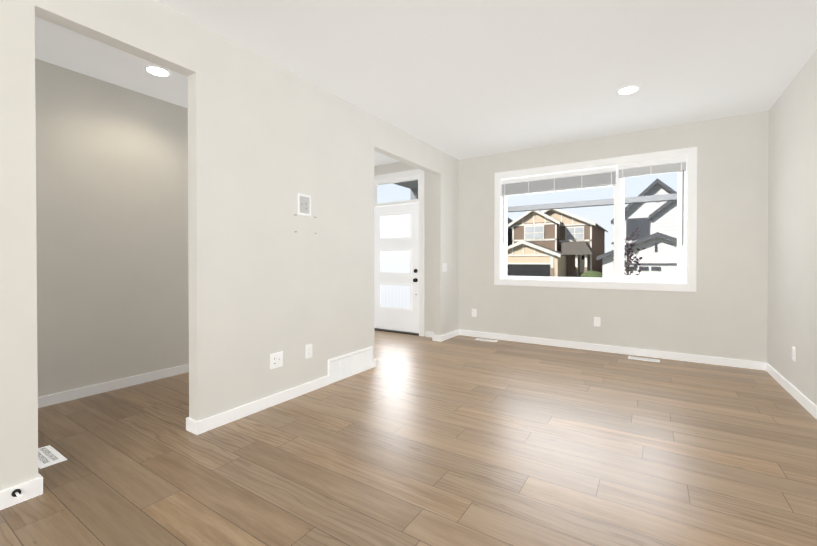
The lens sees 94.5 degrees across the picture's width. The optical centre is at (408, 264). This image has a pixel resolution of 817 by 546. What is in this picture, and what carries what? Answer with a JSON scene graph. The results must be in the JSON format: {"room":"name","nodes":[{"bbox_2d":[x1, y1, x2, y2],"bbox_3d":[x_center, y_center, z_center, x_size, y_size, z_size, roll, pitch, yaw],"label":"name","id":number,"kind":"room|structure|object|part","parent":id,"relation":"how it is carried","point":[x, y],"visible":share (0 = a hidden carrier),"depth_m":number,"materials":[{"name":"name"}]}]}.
{"room":"living room","nodes":[
{"label":"living room","id":0,"kind":"room"},
{"bbox_2d":[35,58,188,396],"bbox_3d":[-3.006,-0.237,2.871,0.110,2.720,8.740,0,1,33],"label":"wall","id":1,"kind":"structure","parent":0,"point":[112,227],"depth_m":3.32,"materials":[{"name":"paint"}]},
{"bbox_2d":[38,364,188,407],"bbox_3d":[-3.012,1.083,2.758,0.014,0.082,8.526,0,1,33],"label":"baseboard","id":2,"kind":"structure","parent":1,"relation":"attached to","point":[59,397],"depth_m":3.32,"materials":[{"name":"white wood"}]},
{"bbox_2d":[0,0,457,490],"bbox_3d":[-1.691,-0.231,2.143,0.110,2.720,8.940,0,1,33],"label":"wall","id":3,"kind":"structure","parent":0,"point":[269,141],"depth_m":2.77,"materials":[{"name":"paint"}]},
{"bbox_2d":[11,489,23,500],"bbox_3d":[-1.817,1.077,1.758,0.078,0.032,0.032,0,1,33],"label":"doorstop","id":4,"kind":"object","parent":3,"relation":"attached to","point":[17,494],"visible":1,"depth_m":1.76,"materials":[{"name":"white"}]},
{"bbox_3d":[-1.820,1.077,1.760,0.060,0.010,0.010,0,1,33],"label":"stem","id":5,"kind":"part","parent":4,"relation":"part of","materials":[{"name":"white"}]},
{"bbox_2d":[0,473,42,509],"bbox_3d":[-2.933,1.104,0.112,0.014,0.082,4.164,0,1,33],"label":"baseboard","id":6,"kind":"structure","parent":3,"relation":"attached to","point":[33,488],"depth_m":1.80,"materials":[{"name":"white wood"}]},
{"bbox_2d":[186,417,191,432],"bbox_3d":[-0.983,1.079,3.368,0.014,0.082,1.928,0,1,33],"label":"baseboard","id":7,"kind":"structure","parent":3,"relation":"attached to","point":[188,420],"depth_m":2.54,"materials":[{"name":"white wood"}]},
{"bbox_2d":[192,376,328,434],"bbox_3d":[-1.073,1.081,2.998,0.014,0.082,1.209,0,1,33],"label":"baseboard","id":8,"kind":"structure","parent":3,"relation":"attached to","point":[198,427],"depth_m":2.85,"materials":[{"name":"white wood"}]},
{"bbox_2d":[270,351,282,368],"bbox_3d":[-1.056,0.770,3.026,0.010,0.118,0.118,0,1,33],"label":"outlet plate","id":9,"kind":"object","parent":3,"relation":"attached to","point":[276,360],"visible":1,"depth_m":3.02,"materials":[{"name":"white plastic"}]},
{"bbox_2d":[298,194,310,215],"bbox_3d":[-0.898,-0.511,3.264,0.006,0.178,0.142,0,1,33],"label":"box","id":10,"kind":"object","parent":3,"relation":"attached to","point":[304,204],"visible":1,"depth_m":3.26,"materials":[{"name":"white plastic"}]},
{"bbox_2d":[306,344,311,357],"bbox_3d":[-0.873,0.764,3.313,0.006,0.116,0.072,0,1,33],"label":"outlet","id":11,"kind":"object","parent":3,"relation":"attached to","point":[309,346],"visible":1,"depth_m":3.31,"materials":[{"name":"white plastic"}]},
{"bbox_2d":[328,347,372,383],"bbox_3d":[-0.567,1.002,3.784,0.012,0.228,0.660,0,1,33],"label":"wall vent","id":12,"kind":"object","parent":3,"relation":"attached to","point":[347,365],"visible":1,"depth_m":3.75,"materials":[{"name":"white"}]},
{"bbox_2d":[443,263,446,271],"bbox_3d":[0.524,0.048,5.476,0.007,0.118,0.118,0,1,33],"label":"light switch","id":13,"kind":"object","parent":3,"relation":"attached to","point":[444,266],"visible":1,"depth_m":5.47,"materials":[{"name":"white plastic"}]},
{"bbox_2d":[440,329,459,341],"bbox_3d":[0.610,1.061,5.610,0.014,0.082,0.574,0,1,33],"label":"baseboard","id":14,"kind":"structure","parent":3,"relation":"attached to","point":[457,332],"depth_m":5.59,"materials":[{"name":"white wood"}]},
{"bbox_2d":[374,162,433,336],"bbox_3d":[-0.063,-0.262,6.054,1.390,2.720,0.200,0,1,33],"label":"wall","id":15,"kind":"structure","parent":0,"point":[390,168],"depth_m":5.71,"materials":[{"name":"paint"}]},
{"bbox_2d":[374,328,418,335],"bbox_3d":[-0.190,1.090,6.111,0.925,0.016,0.140,0,1,33],"label":"threshold","id":16,"kind":"object","parent":15,"relation":"attached to","point":[395,331],"visible":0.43,"depth_m":6.06,"materials":[{"name":"grey metal"}]},
{"bbox_2d":[374,203,418,332],"bbox_3d":[-0.197,0.058,6.092,0.917,2.020,0.045,0,1,33],"label":"door leaf","id":17,"kind":"structure","parent":15,"relation":"in","point":[398,320],"depth_m":6.04,"materials":[{"name":"white paint"}]},
{"bbox_2d":[380,214,409,308],"bbox_3d":[-0.208,-0.042,6.091,0.623,1.526,0.008,0,1,33],"label":"glass lite","id":18,"kind":"object","parent":17,"relation":"attached to","point":[395,226],"visible":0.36,"depth_m":6.09,"materials":[{"name":"white glass"}]},
{"bbox_2d":[379,212,411,310],"bbox_3d":[-0.219,-0.042,6.074,0.635,1.538,0.008,0,1,33],"label":"beads","id":19,"kind":"object","parent":17,"relation":"attached to","point":[410,250],"visible":1,"depth_m":6.02,"materials":[{"name":"white paint"}]},
{"bbox_2d":[374,169,423,335],"bbox_3d":[-0.195,-0.177,6.093,1.107,2.550,0.158,0,1,33],"label":"door frame","id":20,"kind":"structure","parent":15,"relation":"attached to","point":[420,172],"depth_m":5.77,"materials":[{"name":"white wood"}]},
{"bbox_2d":[0,330,816,545],"bbox_3d":[-0.759,1.183,1.607,5.270,0.100,9.250,0,1,33],"label":"floor","id":21,"kind":"structure","parent":0,"point":[416,440],"depth_m":2.17,"materials":[{"name":"laminate"}]},
{"bbox_2d":[38,445,66,468],"bbox_3d":[-2.129,1.126,2.212,0.310,0.006,0.115,0,1,33],"label":"floor vent","id":22,"kind":"object","parent":21,"relation":"on","point":[48,455],"depth_m":2.19,"materials":[{"name":"white metal"}]},
{"bbox_2d":[475,338,497,341],"bbox_3d":[1.129,1.101,5.460,0.310,0.005,0.115,0,1,33],"label":"floor vent","id":23,"kind":"object","parent":21,"relation":"in","point":[486,339],"visible":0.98,"depth_m":5.43,"materials":[{"name":"white metal"}]},
{"bbox_2d":[628,356,659,361],"bbox_3d":[2.741,1.109,4.398,0.310,0.005,0.115,0,1,33],"label":"floor vent","id":24,"kind":"object","parent":21,"relation":"in","point":[630,357],"visible":0.94,"depth_m":4.38,"materials":[{"name":"white metal"}]},
{"bbox_2d":[35,0,816,165],"bbox_3d":[-0.759,-1.637,1.584,5.270,0.100,9.250,0,1,33],"label":"ceiling","id":25,"kind":"structure","parent":0,"point":[460,79],"depth_m":2.93,"materials":[{"name":"white paint"}]},
{"bbox_2d":[144,65,170,76],"bbox_3d":[-2.075,-1.596,3.125,0.190,0.006,0.190,0,1,33],"label":"recessed light","id":26,"kind":"object","parent":25,"relation":"in","point":[157,71],"visible":1,"depth_m":3.12,"materials":[{"name":"white"}]},
{"bbox_2d":[616,85,639,94],"bbox_3d":[2.020,-1.598,3.470,0.190,0.006,0.190,0,1,33],"label":"recessed light","id":27,"kind":"object","parent":25,"relation":"in","point":[630,89],"visible":1,"depth_m":3.47,"materials":[{"name":"white"}]},
{"bbox_2d":[458,110,768,362],"bbox_3d":[2.322,-0.253,4.993,3.770,2.720,0.200,0,1,33],"label":"wall","id":28,"kind":"structure","parent":0,"point":[721,311],"depth_m":4.41,"materials":[{"name":"paint"}]},
{"bbox_2d":[472,309,475,316],"bbox_3d":[0.997,0.741,5.732,0.072,0.116,0.007,0,1,33],"label":"electrical outlet","id":29,"kind":"object","parent":28,"relation":"attached to","point":[473,312],"visible":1,"depth_m":5.73,"materials":[{"name":"white plastic"}]},
{"bbox_2d":[494,147,696,291],"bbox_3d":[2.307,-0.508,4.975,2.364,1.634,0.193,0,1,33],"label":"window unit","id":30,"kind":"structure","parent":28,"relation":"in","point":[615,175],"depth_m":4.76,"materials":[{"name":"white plastic"}]},
{"bbox_2d":[501,171,616,196],"bbox_3d":[1.986,-1.073,5.128,1.466,0.168,0.050,0,1,33],"label":"blind","id":31,"kind":"object","parent":30,"relation":"attached to","point":[595,179],"depth_m":5.07,"materials":[{"name":"white"}]},
{"bbox_2d":[618,162,686,178],"bbox_3d":[2.911,-1.123,4.532,0.684,0.097,0.050,0,1,33],"label":"blind","id":32,"kind":"object","parent":30,"relation":"attached to","point":[661,167],"depth_m":4.50,"materials":[{"name":"white"}]},
{"bbox_3d":[2.952,0.204,4.553,0.150,0.028,0.034,0,1,33],"label":"crank handle","id":33,"kind":"part","parent":30,"relation":"part of","materials":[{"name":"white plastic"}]},
{"bbox_2d":[594,317,599,326],"bbox_3d":[2.409,0.738,4.822,0.072,0.116,0.007,0,1,33],"label":"electrical outlet","id":34,"kind":"object","parent":28,"relation":"attached to","point":[596,321],"visible":1,"depth_m":4.82,"materials":[{"name":"white plastic"}]},
{"bbox_2d":[460,330,763,369],"bbox_3d":[2.254,1.066,4.920,3.525,0.082,0.014,0,1,33],"label":"baseboard","id":35,"kind":"structure","parent":28,"relation":"attached to","point":[586,346],"depth_m":4.64,"materials":[{"name":"white wood"}]},
{"bbox_2d":[767,49,816,405],"bbox_3d":[1.356,-0.215,0.114,0.110,2.720,9.050,0,1,33],"label":"wall","id":36,"kind":"structure","parent":0,"point":[792,254],"depth_m":3.21,"materials":[{"name":"paint"}]},
{"bbox_2d":[764,362,816,418],"bbox_3d":[1.333,1.103,0.204,0.014,0.082,8.940,0,1,33],"label":"baseboard","id":37,"kind":"structure","parent":36,"relation":"attached to","point":[802,399],"depth_m":3.18,"materials":[{"name":"white wood"}]},
{"bbox_2d":[792,346,795,360],"bbox_3d":[3.276,0.761,3.209,0.006,0.116,0.072,0,1,33],"label":"outlet","id":38,"kind":"object","parent":36,"relation":"attached to","point":[794,353],"visible":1,"depth_m":3.19,"materials":[{"name":"white plastic"}]},
{"label":"outside","id":39,"kind":"structure","parent":0,"visible":0},
{"bbox_2d":[525,226,582,238],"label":"windows","id":40,"kind":"structure","parent":39,"point":[540,229],"depth_m":36.92,"materials":[{"name":"white"}]},
{"bbox_2d":[508,193,676,211],"bbox_3d":[3.072,-0.958,5.837,7.110,0.085,0.120,0,1,33],"label":"beam","id":41,"kind":"structure","parent":39,"point":[587,203],"depth_m":5.92,"materials":[{"name":"grey"}]},
{"bbox_3d":[21.049,2.153,37.354,120.000,0.200,74.460,0,1,33],"label":"ground","id":42,"kind":"structure","parent":39,"visible":0},
{"bbox_2d":[410,188,417,199],"bbox_3d":[0.151,0.375,7.729,0.160,3.820,0.160,0,1,33],"label":"post","id":43,"kind":"object","parent":42,"relation":"on","point":[413,192],"depth_m":7.64,"materials":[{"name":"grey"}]},
{"bbox_2d":[393,180,417,188],"bbox_3d":[0.449,-1.589,6.939,1.500,0.120,1.860,0,1,33],"label":"porch ceiling","id":44,"kind":"structure","parent":43,"relation":"on","point":[409,185],"depth_m":7.26,"materials":[{"name":"grey"}]},
{"bbox_2d":[508,218,512,245],"bbox_3d":[9.837,-2.515,47.564,8.750,8.974,11.380,0,1,33],"label":"house","id":45,"kind":"structure","parent":42,"relation":"on","point":[509,234],"depth_m":42.82,"materials":[{"name":"grey"}]},
{"bbox_2d":[507,243,556,267],"bbox_3d":[10.697,0.094,35.211,6.100,3.950,0.050,0,1,33],"label":"trim","id":46,"kind":"structure","parent":42,"relation":"on","point":[552,257],"depth_m":34.62,"materials":[{"name":"white wood"}]},
{"bbox_2d":[512,211,556,243],"bbox_3d":[12.416,-3.148,37.391,4.300,4.200,0.080,0,1,33],"label":"trim","id":47,"kind":"structure","parent":42,"relation":"on","point":[538,224],"depth_m":37.34,"materials":[{"name":"white wood"}]},
{"bbox_2d":[508,210,562,250],"bbox_3d":[13.635,-1.775,39.294,5.000,7.624,5.180,0,1,33],"label":"bay","id":48,"kind":"object","parent":42,"relation":"on","point":[529,220],"depth_m":37.07,"materials":[{"name":"beige"}]},
{"bbox_2d":[507,240,569,276],"bbox_3d":[12.409,-0.098,37.866,6.700,4.294,6.930,0,1,33],"label":"house","id":49,"kind":"structure","parent":42,"relation":"on","point":[560,267],"depth_m":34.92,"materials":[{"name":"beige"}]},
{"bbox_2d":[507,255,584,275],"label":"garage door","id":50,"kind":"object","parent":42,"relation":"on","point":[531,270],"depth_m":34.95,"materials":[{"name":"grey metal"}]},
{"bbox_2d":[550,267,587,276],"bbox_3d":[12.472,1.166,35.676,7.750,1.800,2.800,0,1,33],"label":"pillars","id":51,"kind":"object","parent":42,"relation":"on","point":[576,271],"depth_m":34.62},
{"bbox_2d":[559,213,591,272],"bbox_3d":[16.146,-2.166,36.542,2.900,5.950,0.080,0,1,33],"label":"trim","id":52,"kind":"structure","parent":42,"relation":"on","point":[584,262],"depth_m":36.20,"materials":[{"name":"white wood"}]},
{"bbox_2d":[559,225,604,276],"bbox_3d":[17.475,-0.964,42.583,7.200,5.950,11.500,0,1,33],"label":"house","id":53,"kind":"structure","parent":42,"relation":"on","point":[598,248],"depth_m":37.10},
{"bbox_2d":[545,209,586,224],"bbox_3d":[17.475,-4.788,42.553,7.200,1.700,11.500,0,1,33],"label":"gable","id":54,"kind":"object","parent":53,"relation":"on","point":[554,214],"depth_m":37.15,"materials":[{"name":"beige wood"}]},
{"bbox_2d":[562,242,594,254],"bbox_3d":[15.990,-1.458,35.566,2.600,1.150,1.900,0,1,33],"label":"porch roof","id":55,"kind":"object","parent":53,"relation":"attached to","point":[579,248],"depth_m":34.81,"materials":[{"name":"grey"}]},
{"bbox_3d":[17.380,-4.797,42.406,7.900,2.009,11.850,0,1,33],"label":"house roof","id":56,"kind":"structure","parent":53,"relation":"on","visible":0},
{"bbox_2d":[541,209,595,225],"bbox_3d":[14.163,-4.682,37.414,7.900,2.179,0.030,0,1,33],"label":"barge","id":57,"kind":"object","parent":56,"relation":"attached to","point":[575,216],"depth_m":36.30,"materials":[{"name":"white wood"}]},
{"bbox_2d":[580,270,601,277],"bbox_3d":[16.374,1.375,33.801,1.990,1.662,1.909,0,1,33],"label":"shrub","id":58,"kind":"object","parent":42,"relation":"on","point":[591,273],"depth_m":33.21,"materials":[{"name":"green plant"}]},
{"bbox_2d":[611,227,644,274],"bbox_3d":[6.288,0.592,10.843,0.854,3.337,1.047,0,1,33],"label":"tree","id":59,"kind":"object","parent":42,"relation":"on","point":[628,250],"depth_m":10.80,"materials":[{"name":"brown plant"}]},
{"bbox_2d":[597,232,676,277],"bbox_3d":[20.787,-0.189,31.575,8.400,4.574,6.430,0,1,33],"label":"house","id":60,"kind":"structure","parent":42,"relation":"on","point":[667,248],"depth_m":29.38,"materials":[{"name":"grey"}]},
{"bbox_2d":[624,216,652,244],"bbox_3d":[24.560,-1.048,37.423,6.100,6.200,12.500,0,1,33],"label":"house","id":61,"kind":"structure","parent":42,"relation":"on","point":[651,227],"depth_m":32.96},
{"bbox_2d":[628,219,659,269],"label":"windows","id":62,"kind":"structure","parent":61,"relation":"attached to","point":[643,227],"depth_m":32.69,"materials":[{"name":"grey glass"}]},
{"bbox_2d":[625,183,671,217],"bbox_3d":[24.560,-5.623,37.387,6.100,2.950,12.500,0,1,33],"label":"gable","id":63,"kind":"object","parent":61,"relation":"on","point":[645,212],"depth_m":32.48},
{"bbox_3d":[24.451,-5.520,37.220,6.900,3.481,12.900,0,1,33],"label":"house roof","id":64,"kind":"structure","parent":61,"relation":"on","visible":0},
{"bbox_2d":[611,178,676,223],"bbox_3d":[20.950,-5.372,31.786,6.900,3.711,0.030,0,1,33],"label":"barge","id":65,"kind":"object","parent":64,"relation":"attached to","point":[664,185],"depth_m":31.91,"materials":[{"name":"grey wood"}]},
{"bbox_2d":[624,217,676,264],"bbox_3d":[20.042,-0.996,30.781,5.800,6.200,3.560,0,1,33],"label":"trim","id":66,"kind":"object","parent":42,"relation":"on","point":[638,238],"depth_m":32.43,"materials":[{"name":"grey wood"}]},
{"bbox_2d":[649,201,676,237],"bbox_3d":[23.053,-1.893,32.124,4.400,7.974,5.030,0,1,33],"label":"bay","id":67,"kind":"object","parent":42,"relation":"on","point":[662,224],"depth_m":30.76,"materials":[{"name":"grey"}]}
]}

